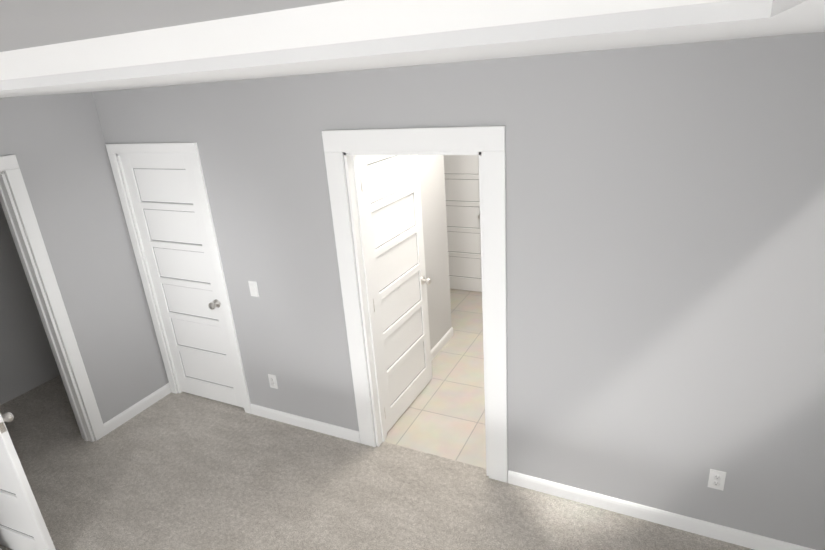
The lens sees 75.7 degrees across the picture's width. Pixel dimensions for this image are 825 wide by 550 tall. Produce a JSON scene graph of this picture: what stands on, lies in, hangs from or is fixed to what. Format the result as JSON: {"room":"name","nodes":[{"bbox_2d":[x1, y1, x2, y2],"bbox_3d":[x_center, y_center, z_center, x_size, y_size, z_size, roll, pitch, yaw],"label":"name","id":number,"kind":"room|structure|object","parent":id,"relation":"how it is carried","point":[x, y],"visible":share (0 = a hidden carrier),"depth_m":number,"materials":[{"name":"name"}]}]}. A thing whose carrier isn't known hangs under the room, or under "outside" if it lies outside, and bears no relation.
{"room":"bedroom","nodes":[
{"label":"bedroom","id":0,"kind":"room"},
{"bbox_2d":[0,202,59,404],"bbox_3d":[-3.765,0.013,4.088,0.120,2.470,1.890,6,23,25],"label":"wall","id":1,"kind":"structure","parent":0,"point":[27,361],"depth_m":4.67,"materials":[{"name":"grey paint"}]},
{"bbox_2d":[0,92,168,438],"bbox_3d":[-2.571,0.116,3.581,0.120,2.470,1.770,6,23,25],"label":"wall","id":2,"kind":"structure","parent":0,"point":[55,144],"depth_m":3.83,"materials":[{"name":"grey paint"}]},
{"bbox_2d":[0,412,55,549],"bbox_3d":[-2.443,0.642,2.764,0.861,2.020,0.177,4,22,22],"label":"entry door","id":3,"kind":"structure","parent":2,"relation":"in","point":[23,525],"depth_m":2.85,"materials":[{"name":"white paint"}]},
{"bbox_2d":[0,155,106,441],"bbox_3d":[-2.728,0.409,3.316,0.156,2.131,1.052,6,23,25],"label":"door frame","id":4,"kind":"structure","parent":2,"relation":"attached to","point":[9,166],"depth_m":3.63,"materials":[{"name":"white paint"}]},
{"bbox_2d":[104,383,170,433],"bbox_3d":[-2.235,1.081,4.341,0.016,0.088,0.640,6,23,25],"label":"baseboard","id":5,"kind":"structure","parent":2,"relation":"attached to","point":[121,418],"depth_m":4.31,"materials":[{"name":"white paint"}]},
{"bbox_2d":[0,0,343,51],"bbox_3d":[-1.101,-0.168,0.078,2.390,0.120,2.910,6,23,25],"label":"ceiling","id":6,"kind":"structure","parent":0,"point":[29,23],"depth_m":1.03,"materials":[{"name":"grey paint"}]},
{"bbox_2d":[0,375,753,549],"bbox_3d":[-2.117,2.529,0.681,6.480,0.060,7.750,6,23,25],"label":"floor carpet","id":7,"kind":"object","parent":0,"point":[180,471],"depth_m":3.37,"materials":[{"name":"grey carpet"}]},
{"bbox_2d":[0,0,824,97],"bbox_3d":[-1.387,-0.583,1.521,6.480,0.120,5.650,6,23,25],"label":"ceiling soffit","id":8,"kind":"structure","parent":0,"point":[346,35],"depth_m":1.16,"materials":[{"name":"white paint"}]},
{"bbox_2d":[384,289,485,467],"bbox_3d":[0.631,0.329,5.990,2.650,0.060,4.990,6,23,25],"label":"floor","id":9,"kind":"structure","parent":0,"point":[443,415],"depth_m":4.18,"materials":[{"name":"beige tile"}]},
{"bbox_2d":[418,155,451,349],"bbox_3d":[-0.100,-0.287,4.169,0.120,2.470,1.630,6,23,25],"label":"wall","id":10,"kind":"structure","parent":0,"point":[432,191],"depth_m":4.68,"materials":[{"name":"grey paint"}]},
{"bbox_2d":[431,327,453,360],"bbox_3d":[0.043,0.832,4.558,0.016,0.088,1.630,6,23,25],"label":"baseboard","id":11,"kind":"structure","parent":10,"relation":"attached to","point":[441,343],"depth_m":4.99,"materials":[{"name":"white paint"}]},
{"bbox_2d":[92,32,824,549],"bbox_3d":[0.114,0.078,3.158,5.060,2.470,0.120,6,23,25],"label":"wall","id":12,"kind":"structure","parent":0,"point":[666,266],"depth_m":2.63,"materials":[{"name":"grey paint"}]},
{"bbox_2d":[105,142,251,413],"bbox_3d":[-1.725,0.050,4.104,0.902,2.111,0.156,6,23,25],"label":"trim","id":13,"kind":"structure","parent":12,"relation":"attached to","point":[190,149],"depth_m":3.94,"materials":[{"name":"white paint"}]},
{"bbox_2d":[120,156,243,407],"bbox_3d":[-1.738,0.091,4.092,0.751,2.020,0.177,6,23,25],"label":"closet door","id":14,"kind":"structure","parent":12,"relation":"in","point":[164,196],"depth_m":4.04,"materials":[{"name":"white paint"}]},
{"bbox_2d":[248,281,258,296],"bbox_3d":[-1.119,0.099,3.728,0.072,0.116,0.014,6,23,25],"label":"light switch","id":15,"kind":"object","parent":12,"relation":"attached to","point":[253,288],"visible":1,"depth_m":3.72,"materials":[{"name":"white plastic"}]},
{"bbox_2d":[268,374,277,388],"bbox_3d":[-1.048,0.800,3.985,0.072,0.116,0.010,6,23,25],"label":"outlet","id":16,"kind":"object","parent":12,"relation":"attached to","point":[272,381],"visible":1,"depth_m":3.98,"materials":[{"name":"white plastic"}]},
{"bbox_2d":[250,404,360,442],"bbox_3d":[-0.824,1.109,3.992,1.005,0.088,0.016,6,23,25],"label":"baseboard","id":17,"kind":"structure","parent":12,"relation":"attached to","point":[315,425],"depth_m":3.97,"materials":[{"name":"white paint"}]},
{"bbox_2d":[358,155,431,431],"bbox_3d":[-0.096,0.070,3.826,0.177,2.020,0.811,6,23,26],"label":"bathroom door","id":18,"kind":"structure","parent":12,"relation":"in","point":[391,193],"depth_m":3.79,"materials":[{"name":"white paint"}]},
{"bbox_2d":[322,126,507,482],"bbox_3d":[0.070,0.214,3.237,1.072,2.166,0.156,6,23,25],"label":"door frame","id":19,"kind":"structure","parent":12,"relation":"attached to","point":[486,144],"depth_m":3.07,"materials":[{"name":"white paint"}]},
{"bbox_2d":[508,470,814,549],"bbox_3d":[1.465,1.351,2.900,1.930,0.088,0.016,6,23,25],"label":"baseboard","id":20,"kind":"structure","parent":12,"relation":"attached to","point":[701,527],"depth_m":2.95,"materials":[{"name":"white paint"}]},
{"bbox_2d":[707,469,725,490],"bbox_3d":[1.565,1.054,2.729,0.072,0.116,0.010,6,23,25],"label":"outlet","id":21,"kind":"object","parent":12,"relation":"attached to","point":[716,480],"visible":1,"depth_m":2.73,"materials":[{"name":"white plastic"}]},
{"bbox_2d":[444,155,481,291],"bbox_3d":[0.481,-0.777,5.964,0.771,2.020,0.177,6,23,25],"label":"room door","id":22,"kind":"structure","parent":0,"point":[462,190],"depth_m":5.98,"materials":[{"name":"white paint"}]}
]}

